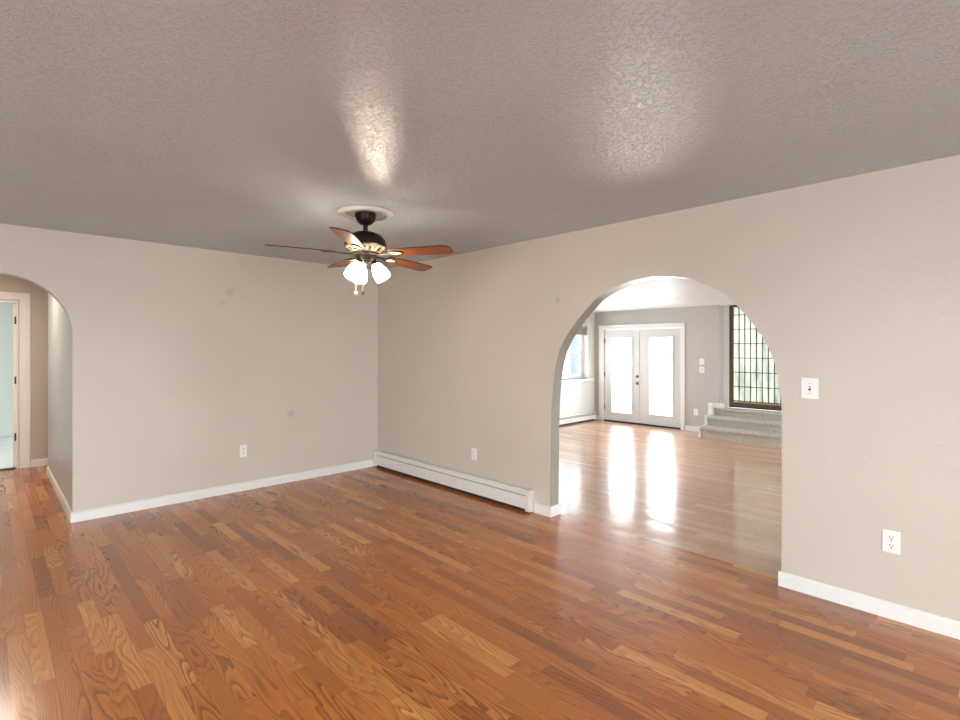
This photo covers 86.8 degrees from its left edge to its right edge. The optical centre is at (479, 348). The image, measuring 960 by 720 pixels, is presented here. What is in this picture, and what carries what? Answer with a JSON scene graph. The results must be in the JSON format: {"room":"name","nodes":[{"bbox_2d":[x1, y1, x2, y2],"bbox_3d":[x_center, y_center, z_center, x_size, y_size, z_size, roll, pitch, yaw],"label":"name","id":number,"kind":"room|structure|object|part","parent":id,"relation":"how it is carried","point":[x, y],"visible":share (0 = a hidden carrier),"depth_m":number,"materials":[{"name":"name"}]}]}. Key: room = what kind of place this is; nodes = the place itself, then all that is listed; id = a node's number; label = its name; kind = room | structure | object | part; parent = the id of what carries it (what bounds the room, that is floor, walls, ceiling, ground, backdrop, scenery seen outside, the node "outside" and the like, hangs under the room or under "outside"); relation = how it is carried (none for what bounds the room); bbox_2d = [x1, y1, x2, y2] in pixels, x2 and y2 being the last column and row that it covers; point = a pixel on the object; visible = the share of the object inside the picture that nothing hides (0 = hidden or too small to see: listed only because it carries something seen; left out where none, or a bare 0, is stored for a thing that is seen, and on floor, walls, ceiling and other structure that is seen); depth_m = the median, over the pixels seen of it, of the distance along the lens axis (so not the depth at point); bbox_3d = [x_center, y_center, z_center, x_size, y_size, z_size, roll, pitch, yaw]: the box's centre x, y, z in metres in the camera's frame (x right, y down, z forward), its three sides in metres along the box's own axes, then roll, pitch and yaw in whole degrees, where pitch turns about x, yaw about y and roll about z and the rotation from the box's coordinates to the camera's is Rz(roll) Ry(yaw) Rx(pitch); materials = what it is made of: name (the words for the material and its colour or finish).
{"room":"empty living room","nodes":[
{"label":"empty living room","id":0,"kind":"room"},
{"bbox_2d":[0,302,15,436],"bbox_3d":[-8.211,0.242,8.139,3.600,2.440,0.120,0,0,-44],"label":"wall","id":1,"kind":"structure","parent":0,"point":[6,309],"depth_m":8.41,"materials":[{"name":"blue paint"}]},
{"bbox_2d":[0,274,47,468],"bbox_3d":[-5.590,0.242,6.309,2.800,2.440,0.120,0,0,-44],"label":"wall","id":2,"kind":"structure","parent":0,"point":[39,296],"depth_m":6.31,"materials":[{"name":"paint"}]},
{"bbox_2d":[0,467,15,470],"bbox_3d":[-5.931,1.456,5.932,0.745,0.012,0.065,0,0,-44],"label":"trim","id":3,"kind":"structure","parent":2,"relation":"attached to","point":[12,467],"depth_m":6.14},
{"bbox_2d":[13,304,15,465],"bbox_3d":[-5.977,0.450,6.550,0.104,2.000,0.780,0,0,-35],"label":"door","id":4,"kind":"structure","parent":2,"relation":"in","point":[14,305],"depth_m":6.26,"materials":[{"name":"beige paint"}]},
{"bbox_2d":[0,292,30,468],"bbox_3d":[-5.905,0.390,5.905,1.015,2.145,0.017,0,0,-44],"label":"trim","id":5,"kind":"structure","parent":2,"relation":"attached to","point":[24,299],"depth_m":6.21,"materials":[{"name":"beige paint"}]},
{"bbox_2d":[31,458,47,466],"bbox_3d":[-5.083,1.418,6.710,1.275,0.088,0.014,0,0,-44],"label":"baseboard","id":6,"kind":"structure","parent":2,"relation":"attached to","point":[37,462],"depth_m":6.31,"materials":[{"name":"beige paint"}]},
{"bbox_2d":[48,293,70,507],"bbox_3d":[-4.240,0.242,5.189,0.120,2.440,2.210,0,0,-44],"label":"wall","id":7,"kind":"structure","parent":0,"point":[59,331],"depth_m":4.95,"materials":[{"name":"grey paint"}]},
{"bbox_2d":[0,223,376,511],"bbox_3d":[-3.510,0.242,4.274,6.338,2.440,0.120,0,0,-44],"label":"wall","id":8,"kind":"structure","parent":0,"point":[182,357],"depth_m":4.95,"materials":[{"name":"beige paint"}]},
{"bbox_2d":[46,459,372,522],"bbox_3d":[-3.174,1.418,6.144,3.007,0.088,2.358,0,0,-44],"label":"baseboard","id":9,"kind":"structure","parent":8,"relation":"attached to","point":[77,516],"depth_m":4.97,"materials":[{"name":"white paint"}]},
{"bbox_2d":[240,444,246,456],"bbox_3d":[-2.437,1.054,5.229,0.068,0.125,0.009,0,0,-44],"label":"wall outlet","id":10,"kind":"object","parent":8,"relation":"attached to","point":[243,448],"visible":1,"depth_m":5.23,"materials":[{"name":"white plastic"}]},
{"bbox_2d":[0,0,959,269],"bbox_3d":[-0.526,-1.028,1.212,6.338,0.100,8.670,0,0,-44],"label":"ceiling","id":11,"kind":"structure","parent":0,"point":[235,126],"depth_m":2.10,"materials":[{"name":"paint"}]},
{"bbox_2d":[337,205,392,221],"bbox_3d":[-0.825,-0.966,3.658,0.396,0.024,0.396,0,0,-44],"label":"ceiling medallion","id":12,"kind":"object","parent":11,"relation":"attached to","point":[347,212],"visible":0.81,"depth_m":3.58,"materials":[{"name":"white plastic"}]},
{"bbox_2d":[265,211,453,294],"bbox_3d":[-0.824,-0.675,3.694,1.278,0.590,1.278,0,0,-44],"label":"ceiling fan","id":13,"kind":"object","parent":12,"relation":"hanging from","point":[366,246],"visible":1,"depth_m":3.59,"materials":[{"name":"brown wood"}]},
{"bbox_3d":[-1.240,-0.698,3.529,0.470,0.006,0.140,2,9,-17],"label":"blade","id":14,"kind":"part","parent":13,"relation":"part of","materials":[{"name":"brown wood"}]},
{"bbox_3d":[-1.076,-0.678,4.013,0.140,0.006,0.470,-11,5,-35],"label":"blade","id":15,"kind":"part","parent":13,"relation":"part of","materials":[{"name":"brown wood"}]},
{"bbox_3d":[-0.830,-0.697,3.223,0.140,0.006,0.470,12,-2,1],"label":"blade","id":16,"kind":"part","parent":13,"relation":"part of","materials":[{"name":"brown wood"}]},
{"bbox_3d":[-0.885,-0.547,3.561,0.132,0.147,0.114,0,0,-44],"label":"lamp shade","id":17,"kind":"part","parent":13,"relation":"part of","materials":[{"name":"white glass"}]},
{"bbox_3d":[-0.889,-0.547,3.752,0.113,0.147,0.132,0,0,-44],"label":"lamp shade","id":18,"kind":"part","parent":13,"relation":"part of","materials":[{"name":"white glass"}]},
{"bbox_3d":[-0.708,-0.547,3.657,0.125,0.147,0.124,0,0,-44],"label":"lamp shade","id":19,"kind":"part","parent":13,"relation":"part of","materials":[{"name":"white glass"}]},
{"bbox_3d":[-0.565,-0.665,4.006,0.140,0.006,0.470,-13,-10,36],"label":"blade","id":20,"kind":"part","parent":13,"relation":"part of","materials":[{"name":"brown wood"}]},
{"bbox_3d":[-0.413,-0.677,3.518,0.470,0.006,0.140,1,-13,19],"label":"blade","id":21,"kind":"part","parent":13,"relation":"part of","materials":[{"name":"brown wood"}]},
{"bbox_2d":[0,420,959,719],"bbox_3d":[-0.639,1.512,5.312,11.900,0.100,14.700,0,0,-44],"label":"floor","id":22,"kind":"structure","parent":0,"point":[370,593],"depth_m":2.86,"materials":[{"name":"brown wood"}]},
{"bbox_2d":[604,419,679,429],"bbox_3d":[3.115,1.448,9.778,0.130,0.028,1.587,0,0,-44],"label":"trim","id":23,"kind":"structure","parent":22,"relation":"on","point":[604,419],"depth_m":9.70,"materials":[{"name":"wood"}]},
{"bbox_2d":[698,402,781,447],"bbox_3d":[4.477,1.197,8.004,0.795,0.530,1.815,0,0,-44],"label":"carpeted steps","id":24,"kind":"structure","parent":22,"relation":"on","point":[751,426],"depth_m":8.13,"materials":[{"name":"grey carpet"}]},
{"bbox_3d":[4.077,0.971,8.664,0.063,0.078,0.178,0,0,-44],"label":"landing trim","id":25,"kind":"part","parent":24,"relation":"part of","materials":[{"name":"white paint"}]},
{"bbox_2d":[560,312,593,415],"bbox_3d":[0.379,0.357,8.665,5.362,2.210,0.180,0,0,-44],"label":"wall","id":26,"kind":"structure","parent":0,"point":[576,397],"depth_m":10.27,"materials":[{"name":"paint"}]},
{"bbox_2d":[559,411,595,425],"bbox_3d":[0.796,1.373,8.894,4.355,0.179,0.071,0,0,-44],"label":"baseboard heater","id":27,"kind":"object","parent":26,"relation":"attached to","point":[588,416],"visible":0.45,"depth_m":9.96,"materials":[{"name":"white metal"}]},
{"bbox_3d":[0.775,1.358,8.916,4.295,0.138,0.011,0,0,-44],"label":"plate","id":28,"kind":"part","parent":27,"relation":"part of","materials":[{"name":"white metal"}]},
{"bbox_2d":[560,411,594,417],"bbox_3d":[0.796,1.298,8.894,4.295,0.022,0.050,0,0,-44],"label":"hood","id":29,"kind":"object","parent":27,"relation":"attached to","point":[592,413],"depth_m":10.05,"materials":[{"name":"white metal"}]},
{"bbox_2d":[562,335,594,382],"bbox_3d":[1.579,0.100,9.792,1.930,1.115,0.220,0,0,-44],"label":"window","id":30,"kind":"structure","parent":26,"relation":"attached to","point":[573,366],"depth_m":10.21,"materials":[{"name":"clear glass"}]},
{"bbox_3d":[1.329,0.080,9.662,1.090,0.975,0.006,0,0,-44],"label":"glass pane","id":31,"kind":"part","parent":30,"relation":"part of","materials":[{"name":"glass"}]},
{"bbox_3d":[1.499,0.074,9.826,1.663,1.065,0.060,0,0,-44],"label":"frame","id":32,"kind":"part","parent":30,"relation":"part of","materials":[{"name":"white paint"}]},
{"bbox_3d":[1.912,0.080,10.226,0.413,0.975,0.033,0,0,-44],"label":"sash","id":33,"kind":"part","parent":30,"relation":"part of","materials":[{"name":"clear glass"}]},
{"bbox_3d":[1.913,0.057,10.231,0.330,0.930,0.006,0,0,-44],"label":"glass pane","id":34,"kind":"part","parent":30,"relation":"part of","materials":[{"name":"glass"}]},
{"bbox_3d":[1.600,0.632,9.771,1.930,0.050,0.160,0,0,-44],"label":"sill","id":35,"kind":"part","parent":30,"relation":"part of","materials":[{"name":"white paint"}]},
{"bbox_2d":[576,326,586,334],"bbox_3d":[1.559,-0.362,9.766,1.655,0.186,0.066,0,0,-44],"label":"window shade","id":36,"kind":"object","parent":26,"relation":"attached to","point":[582,331],"visible":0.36,"depth_m":10.23,"materials":[{"name":"grey fabric"}]},
{"bbox_2d":[613,376,671,415],"bbox_3d":[6.298,1.672,18.705,16.870,0.180,30.000,0,0,-44],"label":"ground","id":37,"kind":"structure","parent":0,"point":[661,388],"depth_m":17.15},
{"bbox_2d":[594,305,721,426],"bbox_3d":[3.208,0.357,9.690,0.120,2.210,2.661,0,0,-44],"label":"wall","id":38,"kind":"structure","parent":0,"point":[703,324],"depth_m":9.00,"materials":[{"name":"grey paint"}]},
{"bbox_2d":[593,278,735,311],"bbox_3d":[3.175,-0.798,6.118,5.812,0.100,7.731,0,0,-44],"label":"ceiling","id":39,"kind":"structure","parent":0,"point":[658,293],"depth_m":7.28,"materials":[{"name":"white paint"}]},
{"bbox_2d":[377,155,959,620],"bbox_3d":[1.742,0.242,3.339,0.120,2.440,8.550,0,0,-44],"label":"wall","id":40,"kind":"structure","parent":0,"point":[851,284],"depth_m":3.05,"materials":[{"name":"beige paint"}]},
{"bbox_2d":[373,450,533,511],"bbox_3d":[-0.421,1.361,5.420,0.071,0.201,2.518,0,0,-44],"label":"baseboard heater","id":41,"kind":"object","parent":40,"relation":"attached to","point":[510,495],"visible":1,"depth_m":5.16,"materials":[{"name":"white metal"}]},
{"bbox_2d":[376,451,526,494],"bbox_3d":[-0.421,1.288,5.420,0.050,0.046,2.458,0,0,-44],"label":"cover","id":42,"kind":"object","parent":41,"relation":"attached to","point":[484,482],"depth_m":5.23,"materials":[{"name":"white metal"}]},
{"bbox_2d":[472,448,476,459],"bbox_3d":[-0.059,1.057,5.094,0.009,0.115,0.072,0,0,-44],"label":"wall outlet","id":43,"kind":"object","parent":40,"relation":"attached to","point":[474,450],"visible":1,"depth_m":5.09,"materials":[{"name":"white plastic"}]},
{"bbox_2d":[534,503,560,517],"bbox_3d":[0.599,1.418,4.512,0.148,0.088,0.184,0,0,-44],"label":"baseboard","id":44,"kind":"structure","parent":40,"relation":"attached to","point":[548,511],"depth_m":4.45,"materials":[{"name":"white paint"}]},
{"bbox_2d":[801,378,818,398],"bbox_3d":[1.958,0.236,3.017,0.018,0.124,0.090,0,0,-44],"label":"light switch","id":45,"kind":"object","parent":40,"relation":"attached to","point":[809,386],"visible":1,"depth_m":3.02,"materials":[{"name":"white plastic"}]},
{"bbox_2d":[778,571,959,639],"bbox_3d":[3.310,1.418,1.730,0.148,0.088,4.059,0,0,-44],"label":"baseboard","id":46,"kind":"structure","parent":40,"relation":"attached to","point":[928,621],"depth_m":2.80,"materials":[{"name":"white paint"}]},
{"bbox_2d":[882,529,900,554],"bbox_3d":[2.227,1.046,2.748,0.009,0.122,0.078,0,0,-44],"label":"wall outlet","id":47,"kind":"object","parent":40,"relation":"attached to","point":[891,540],"visible":1,"depth_m":2.75,"materials":[{"name":"white plastic"}]},
{"bbox_2d":[887,535,894,540],"bbox_3d":[2.225,1.024,2.747,0.003,0.028,0.033,0,0,-44],"label":"receptacle","id":48,"kind":"object","parent":47,"relation":"attached to","point":[889,537],"depth_m":2.75,"materials":[{"name":"white plastic"}]},
{"bbox_2d":[887,543,894,548],"bbox_3d":[2.225,1.068,2.747,0.003,0.028,0.033,0,0,-44],"label":"receptacle","id":49,"kind":"object","parent":47,"relation":"attached to","point":[889,545],"depth_m":2.75,"materials":[{"name":"white plastic"}]},
{"bbox_2d":[722,306,722,402],"bbox_3d":[4.241,0.357,8.859,0.200,2.210,0.030,0,0,-44],"label":"wall","id":50,"kind":"structure","parent":0,"point":[722,306],"depth_m":8.80,"materials":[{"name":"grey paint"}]},
{"bbox_2d":[604,329,638,422],"bbox_3d":[2.798,0.528,10.040,0.079,1.808,0.761,0,0,-44],"label":"door","id":51,"kind":"structure","parent":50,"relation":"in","point":[633,334],"depth_m":10.02,"materials":[{"name":"white paint"}]},
{"bbox_2d":[599,322,684,429],"bbox_3d":[3.052,0.494,9.741,0.029,1.935,1.792,0,0,-44],"label":"door frame","id":52,"kind":"structure","parent":50,"relation":"attached to","point":[681,325],"depth_m":9.59,"materials":[{"name":"white paint"}]},
{"bbox_2d":[596,415,697,431],"bbox_3d":[3.177,1.418,9.625,0.014,0.088,2.351,0,0,-44],"label":"baseboard","id":53,"kind":"structure","parent":50,"relation":"attached to","point":[689,428],"depth_m":9.03,"materials":[{"name":"white paint"}]},
{"bbox_2d":[639,328,679,427],"bbox_3d":[3.359,0.528,9.480,0.057,1.808,0.810,0,0,-44],"label":"door","id":54,"kind":"structure","parent":50,"relation":"in","point":[645,335],"depth_m":9.55,"materials":[{"name":"white paint"}]},
{"bbox_3d":[6.326,0.357,6.633,0.320,2.210,4.070,0,0,-44],"label":"wall","id":55,"kind":"structure","parent":0,"visible":0},
{"bbox_2d":[723,305,728,406],"bbox_3d":[4.619,0.131,8.510,0.105,1.758,0.997,0,0,-44],"label":"trim","id":56,"kind":"structure","parent":55,"relation":"attached to","point":[725,308],"depth_m":8.79,"materials":[{"name":"white paint"}]},
{"bbox_2d":[729,305,781,410],"bbox_3d":[4.606,0.131,8.489,0.054,1.753,0.816,0,0,-44],"label":"window","id":57,"kind":"structure","parent":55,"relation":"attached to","point":[753,376],"depth_m":8.55,"materials":[{"name":"clear glass"}]},
{"bbox_3d":[4.606,0.997,8.489,0.054,0.020,0.816,0,0,-44],"label":"rail","id":58,"kind":"part","parent":57,"relation":"part of","materials":[{"name":"wood"}]}
]}

